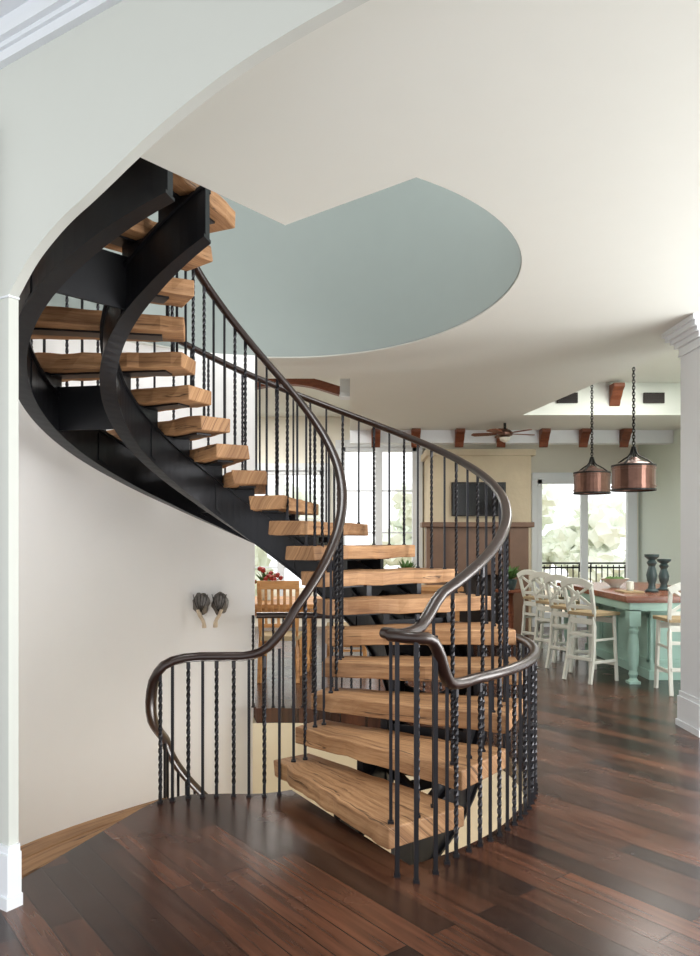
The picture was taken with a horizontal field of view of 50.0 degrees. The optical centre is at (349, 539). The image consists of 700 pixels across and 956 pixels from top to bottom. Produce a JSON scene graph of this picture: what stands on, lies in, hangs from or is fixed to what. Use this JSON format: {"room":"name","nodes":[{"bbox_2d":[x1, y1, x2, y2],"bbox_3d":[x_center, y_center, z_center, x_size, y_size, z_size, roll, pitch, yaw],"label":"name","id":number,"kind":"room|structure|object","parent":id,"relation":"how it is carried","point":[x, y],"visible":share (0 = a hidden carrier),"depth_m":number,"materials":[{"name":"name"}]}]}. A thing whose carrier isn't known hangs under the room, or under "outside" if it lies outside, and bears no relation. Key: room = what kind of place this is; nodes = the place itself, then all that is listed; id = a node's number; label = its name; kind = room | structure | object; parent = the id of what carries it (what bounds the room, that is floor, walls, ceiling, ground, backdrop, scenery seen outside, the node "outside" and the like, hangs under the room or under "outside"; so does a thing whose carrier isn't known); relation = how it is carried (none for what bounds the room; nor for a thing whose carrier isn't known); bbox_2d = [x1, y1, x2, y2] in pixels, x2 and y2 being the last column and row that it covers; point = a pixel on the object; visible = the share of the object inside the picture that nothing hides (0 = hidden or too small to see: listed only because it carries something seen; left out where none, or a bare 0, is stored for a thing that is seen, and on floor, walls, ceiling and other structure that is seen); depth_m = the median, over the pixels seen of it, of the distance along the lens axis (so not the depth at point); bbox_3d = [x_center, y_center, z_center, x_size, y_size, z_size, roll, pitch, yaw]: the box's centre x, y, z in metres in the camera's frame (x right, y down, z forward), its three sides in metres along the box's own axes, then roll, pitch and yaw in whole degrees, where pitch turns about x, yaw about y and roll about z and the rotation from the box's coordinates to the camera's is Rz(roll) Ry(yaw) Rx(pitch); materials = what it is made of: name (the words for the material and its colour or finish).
{"room":"home stair hall","nodes":[
{"label":"home stair hall","id":0,"kind":"room"},
{"bbox_2d":[19,339,254,845],"bbox_3d":[-1.793,1.550,5.035,1.834,6.500,3.973,0,0,0],"label":"wall","id":1,"kind":"structure","parent":0,"point":[110,572],"depth_m":6.36,"materials":[{"name":"white paint"}]},
{"bbox_2d":[0,0,368,845],"bbox_3d":[-0.368,-0.450,2.439,7.600,3.900,0.045,0,0,32],"label":"wall","id":2,"kind":"structure","parent":0,"point":[82,107],"depth_m":2.83,"materials":[{"name":"white paint"}]},
{"bbox_2d":[0,294,19,299],"bbox_3d":[-1.549,-0.996,3.184,0.408,0.008,0.050,0,0,32],"label":"trim molding","id":3,"kind":"structure","parent":2,"relation":"attached to","point":[8,295],"depth_m":3.07,"materials":[{"name":"paint"}]},
{"bbox_2d":[0,842,22,911],"bbox_3d":[-2.475,1.375,3.757,2.630,0.250,0.073,0,0,32],"label":"baseboard","id":4,"kind":"structure","parent":2,"relation":"attached to","point":[11,894],"depth_m":3.06,"materials":[{"name":"paint"}]},
{"bbox_2d":[0,0,122,68],"bbox_3d":[-0.428,-2.070,2.344,7.600,0.260,0.180,0,0,32],"label":"crown molding","id":5,"kind":"structure","parent":2,"relation":"attached to","point":[26,26],"depth_m":2.89,"materials":[{"name":"paint"}]},
{"bbox_2d":[103,177,506,309],"bbox_3d":[-0.620,-3.422,5.272,3.619,2.555,3.679,0,0,0],"label":"wall","id":6,"kind":"structure","parent":0,"point":[415,233],"depth_m":6.85,"materials":[{"name":"blue paint"}]},
{"bbox_2d":[47,228,521,356],"bbox_3d":[-0.620,-1.927,5.258,3.418,0.435,3.483,0,0,0],"label":"trim","id":7,"kind":"structure","parent":6,"relation":"attached to","point":[444,304],"depth_m":6.67,"materials":[{"name":"cream plaster"}]},
{"bbox_2d":[0,627,699,955],"bbox_3d":[0.600,1.565,5.100,9.200,0.130,16.200,0,0,0],"label":"floor","id":8,"kind":"structure","parent":0,"point":[605,860],"depth_m":3.44,"materials":[{"name":"brown wood"}]},
{"bbox_2d":[257,581,301,682],"bbox_3d":[-0.750,0.963,8.069,0.460,1.076,0.522,0,0,0],"label":"dining chair","id":9,"kind":"object","parent":8,"relation":"on","point":[265,585],"visible":0.77,"depth_m":7.85,"materials":[{"name":"brown wood"}]},
{"bbox_2d":[19,157,540,883],"bbox_3d":[-0.677,0.862,5.063,3.772,7.670,3.601,0,0,0],"label":"spiral staircase","id":10,"kind":"structure","parent":8,"relation":"on","point":[407,634],"depth_m":4.54,"materials":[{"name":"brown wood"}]},
{"bbox_2d":[255,596,322,671],"bbox_3d":[-1.050,1.110,9.000,1.400,0.780,1.200,0,0,0],"label":"dining table","id":11,"kind":"object","parent":8,"relation":"on","point":[310,603],"visible":0.27,"depth_m":8.52,"materials":[{"name":"brown wood"}]},
{"bbox_2d":[255,566,282,599],"bbox_3d":[-0.998,0.517,9.029,0.369,0.406,0.305,0,0,0],"label":"flower arrangement","id":12,"kind":"object","parent":11,"relation":"on","point":[269,576],"visible":0.55,"depth_m":8.94,"materials":[{"name":"red plant"}]},
{"bbox_2d":[326,622,366,656],"bbox_3d":[-0.019,0.963,9.000,0.522,1.076,0.460,0,0,0],"label":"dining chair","id":13,"kind":"object","parent":8,"relation":"on","point":[364,650],"visible":0.09,"depth_m":8.80,"materials":[{"name":"brown wood"}]},
{"bbox_2d":[421,585,463,621],"bbox_3d":[0.900,1.060,10.125,1.200,0.880,0.450,0,0,0],"label":"sideboard","id":14,"kind":"object","parent":8,"relation":"on","point":[425,589],"visible":0.07,"depth_m":9.93,"materials":[{"name":"brown wood"}]},
{"bbox_2d":[392,559,414,568],"bbox_3d":[0.760,0.431,10.127,0.298,0.379,0.319,0,0,44],"label":"potted fern","id":15,"kind":"object","parent":14,"relation":"on","point":[407,564],"visible":0.18,"depth_m":10.08,"materials":[{"name":"green plant"}]},
{"bbox_2d":[420,522,533,635],"bbox_3d":[2.000,0.610,11.845,1.760,1.780,0.290,0,0,0],"label":"fireplace surround","id":16,"kind":"object","parent":8,"relation":"on","point":[518,538],"visible":0.37,"depth_m":11.75,"materials":[{"name":"brown wood"}]},
{"bbox_2d":[495,589,527,628],"bbox_3d":[2.420,1.125,11.300,0.520,0.750,0.520,0,0,0],"label":"side table","id":17,"kind":"object","parent":8,"relation":"on","point":[511,592],"visible":0.4,"depth_m":11.26,"materials":[{"name":"brown wood"}]},
{"bbox_2d":[502,565,525,589],"bbox_3d":[2.435,0.553,11.300,0.429,0.394,0.362,0,0,0],"label":"potted plant","id":18,"kind":"object","parent":17,"relation":"on","point":[512,573],"visible":0.69,"depth_m":11.23,"materials":[{"name":"green plant"}]},
{"bbox_2d":[517,570,563,651],"bbox_3d":[2.569,0.949,10.131,0.477,1.108,0.436,0,0,-32],"label":"counter stool","id":19,"kind":"object","parent":8,"relation":"on","point":[520,575],"visible":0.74,"depth_m":10.07,"materials":[{"name":"white paint"}]},
{"bbox_2d":[529,572,579,662],"bbox_3d":[2.569,0.949,9.431,0.477,1.108,0.436,0,0,-32],"label":"counter stool","id":20,"kind":"object","parent":8,"relation":"on","point":[535,575],"visible":0.66,"depth_m":9.38,"materials":[{"name":"white paint"}]},
{"bbox_2d":[543,574,597,672],"bbox_3d":[2.569,0.949,8.731,0.477,1.108,0.436,0,0,-32],"label":"counter stool","id":21,"kind":"object","parent":8,"relation":"on","point":[547,580],"visible":0.63,"depth_m":8.68,"materials":[{"name":"white paint"}]},
{"bbox_2d":[560,577,619,684],"bbox_3d":[2.569,0.949,8.031,0.477,1.108,0.436,0,0,-32],"label":"counter stool","id":22,"kind":"object","parent":8,"relation":"on","point":[594,615],"visible":1,"depth_m":7.98,"materials":[{"name":"white paint"}]},
{"bbox_2d":[557,582,680,684],"bbox_3d":[3.470,1.040,9.010,1.260,0.920,2.580,0,0,0],"label":"dining table","id":23,"kind":"object","parent":8,"relation":"on","point":[635,624],"visible":0.65,"depth_m":8.06,"materials":[{"name":"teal wood"}]},
{"bbox_2d":[601,576,629,586],"bbox_3d":[3.250,0.512,9.200,0.340,0.135,0.340,0,0,0],"label":"fruit bowl","id":24,"kind":"object","parent":23,"relation":"on","point":[616,581],"visible":1,"depth_m":9.12,"materials":[{"name":"beige ceramic"}]},
{"bbox_2d":[614,581,643,592],"bbox_3d":[3.090,0.519,8.300,0.220,0.119,0.300,0,0,0],"label":"serving tray","id":25,"kind":"object","parent":23,"relation":"on","point":[629,584],"visible":1,"depth_m":8.27,"materials":[{"name":"white paint"}]},
{"bbox_2d":[644,554,659,591],"bbox_3d":[3.360,0.369,8.350,0.160,0.420,0.158,0,0,0],"label":"candle holder","id":26,"kind":"object","parent":23,"relation":"on","point":[651,575],"visible":1,"depth_m":8.31,"materials":[{"name":"teal ceramic"}]},
{"bbox_2d":[657,559,670,590],"bbox_3d":[3.620,0.399,8.650,0.160,0.360,0.158,0,0,0],"label":"candle holder","id":27,"kind":"object","parent":23,"relation":"on","point":[663,575],"visible":0.92,"depth_m":8.61,"materials":[{"name":"teal ceramic"}]},
{"bbox_2d":[653,582,680,695],"bbox_3d":[3.260,0.949,7.384,0.443,1.108,0.496,0,0,0],"label":"counter stool","id":28,"kind":"object","parent":8,"relation":"on","point":[672,620],"visible":0.61,"depth_m":7.25,"materials":[{"name":"white paint"}]},
{"bbox_2d":[681,347,699,698],"bbox_3d":[3.140,-0.100,5.900,0.920,3.200,0.360,0,0,0],"label":"wall pier","id":29,"kind":"object","parent":8,"relation":"on","point":[690,362],"visible":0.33,"depth_m":5.88,"materials":[{"name":"paint"}]},
{"bbox_2d":[661,313,699,357],"bbox_3d":[3.135,-1.589,5.900,1.130,0.218,0.580,0,0,0],"label":"crown molding","id":30,"kind":"structure","parent":29,"relation":"attached to","point":[684,336],"depth_m":5.87,"materials":[{"name":"paint"}]},
{"bbox_2d":[675,690,699,737],"bbox_3d":[3.125,1.360,5.900,0.950,0.280,0.420,0,0,0],"label":"baseboard","id":31,"kind":"structure","parent":29,"relation":"attached to","point":[688,706],"depth_m":5.89,"materials":[{"name":"paint"}]},
{"bbox_2d":[253,717,523,854],"bbox_3d":[0.018,3.216,4.950,2.902,3.168,4.179,0,0,0],"label":"wall","id":32,"kind":"structure","parent":0,"point":[271,728],"depth_m":6.66,"materials":[{"name":"beige paint"}]},
{"bbox_2d":[126,0,699,429],"bbox_3d":[0.600,-1.920,6.175,9.200,0.440,10.850,0,0,0],"label":"ceiling","id":33,"kind":"structure","parent":0,"point":[574,124],"depth_m":3.37,"materials":[{"name":"paint"}]},
{"bbox_2d":[257,379,349,399],"bbox_3d":[-0.875,-1.920,9.000,1.749,0.440,0.200,0,0,0],"label":"timber beam","id":34,"kind":"structure","parent":33,"relation":"attached to","point":[343,389],"depth_m":8.94,"materials":[{"name":"brown wood"}]},
{"bbox_2d":[371,382,632,446],"bbox_3d":[2.315,-1.766,10.798,3.966,0.668,1.600,0,0,0],"label":"corbels","id":35,"kind":"object","parent":33,"relation":"attached to","point":[616,389],"depth_m":11.47,"materials":[{"name":"brown wood"}]},
{"bbox_2d":[471,423,534,441],"bbox_3d":[2.252,-1.559,10.941,0.932,0.279,0.898,0,0,0],"label":"ceiling fan","id":36,"kind":"object","parent":33,"relation":"hanging from","point":[504,435],"depth_m":10.84,"materials":[{"name":"brown wood"}]},
{"bbox_2d":[350,430,672,444],"bbox_3d":[2.500,-1.599,11.700,5.000,0.199,0.200,0,0,0],"label":"beam","id":37,"kind":"structure","parent":33,"relation":"attached to","point":[436,437],"depth_m":11.60,"materials":[{"name":"white paint"}]},
{"bbox_2d":[557,393,577,402],"bbox_3d":[2.946,-1.924,10.180,0.271,0.122,0.039,0,0,0],"label":"ceiling vent","id":38,"kind":"object","parent":33,"relation":"in","point":[572,398],"depth_m":10.17,"materials":[{"name":"black metal"}]},
{"bbox_2d":[573,385,610,494],"bbox_3d":[3.000,-1.363,9.300,0.448,1.584,0.448,0,0,0],"label":"drum pendant light","id":39,"kind":"object","parent":33,"relation":"hanging from","point":[591,480],"visible":0.91,"depth_m":9.15,"materials":[{"name":"orange metal"}]},
{"bbox_2d":[611,367,656,491],"bbox_3d":[2.950,-1.325,7.800,0.448,1.629,0.448,0,0,0],"label":"drum pendant light","id":40,"kind":"object","parent":33,"relation":"hanging from","point":[634,474],"visible":0.85,"depth_m":7.66,"materials":[{"name":"orange metal"}]},
{"bbox_2d":[643,393,664,402],"bbox_3d":[4.118,-1.924,10.180,0.284,0.122,0.039,0,0,0],"label":"ceiling vent","id":41,"kind":"object","parent":33,"relation":"in","point":[647,398],"depth_m":10.17,"materials":[{"name":"black metal"}]},
{"bbox_2d":[255,482,625,595],"bbox_3d":[2.252,0.224,20.041,17.926,3.762,3.282,0,0,0],"label":"trees","id":42,"kind":"object","parent":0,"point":[606,515],"visible":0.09,"depth_m":19.23,"materials":[{"name":"green plant"}]},
{"bbox_2d":[255,417,637,626],"bbox_3d":[0.600,-0.320,13.100,9.200,3.640,0.200,0,0,0],"label":"wall","id":43,"kind":"structure","parent":0,"point":[552,458],"depth_m":13.00,"materials":[{"name":"white paint"}]},
{"bbox_2d":[255,463,327,595],"bbox_3d":[-1.200,-0.010,13.000,1.700,2.620,0.200,0,0,0],"label":"window","id":44,"kind":"structure","parent":43,"relation":"in","point":[271,466],"depth_m":12.95,"materials":[{"name":"paint"}]},
{"bbox_2d":[335,440,422,567],"bbox_3d":[0.500,-0.560,13.000,1.500,2.320,0.200,0,0,0],"label":"window","id":45,"kind":"structure","parent":43,"relation":"in","point":[347,447],"depth_m":12.95,"materials":[{"name":"paint"}]},
{"bbox_2d":[531,473,636,626],"bbox_3d":[4.045,0.170,12.943,1.810,2.660,0.109,0,0,0],"label":"door","id":46,"kind":"structure","parent":43,"relation":"in","point":[537,479],"depth_m":12.93,"materials":[{"name":"paint"}]},
{"bbox_2d":[257,350,680,416],"bbox_3d":[0.600,-2.196,9.600,9.200,0.109,7.200,0,0,0],"label":"ceiling","id":47,"kind":"structure","parent":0,"point":[664,368],"depth_m":10.20,"materials":[{"name":"white paint"}]},
{"bbox_2d":[421,449,535,631],"bbox_3d":[2.090,0.025,12.470,1.740,2.950,1.040,0,0,0],"label":"wall","id":48,"kind":"structure","parent":0,"point":[512,467],"depth_m":12.00,"materials":[{"name":"beige paint"},{"name":"brown wood"}]},
{"bbox_2d":[451,482,505,515],"bbox_3d":[2.050,-0.650,11.957,0.860,0.540,0.065,0,0,0],"label":"television","id":49,"kind":"object","parent":48,"relation":"attached to","point":[461,489],"visible":0.5,"depth_m":11.93,"materials":[{"name":"black metal"}]},
{"bbox_2d":[638,428,680,585],"bbox_3d":[5.100,-0.320,9.650,0.200,3.640,6.700,0,0,0],"label":"wall","id":50,"kind":"structure","parent":0,"point":[659,511],"depth_m":12.00,"materials":[{"name":"green paint"}]},
{"label":"outside","id":51,"kind":"structure","parent":0,"visible":0},
{"bbox_2d":[274,588,579,611],"bbox_3d":[2.000,1.610,18.625,20.000,0.180,10.750,0,0,0],"label":"terrace","id":52,"kind":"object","parent":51,"point":[300,589],"visible":0.02,"depth_m":21.72,"materials":[{"name":"stone"}]},
{"bbox_2d":[542,562,625,611],"bbox_3d":[4.100,0.963,13.615,2.216,1.115,0.030,0,0,0],"label":"balcony railing","id":53,"kind":"object","parent":52,"relation":"on","point":[544,567],"visible":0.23,"depth_m":13.60,"materials":[{"name":"black metal"}]}
]}

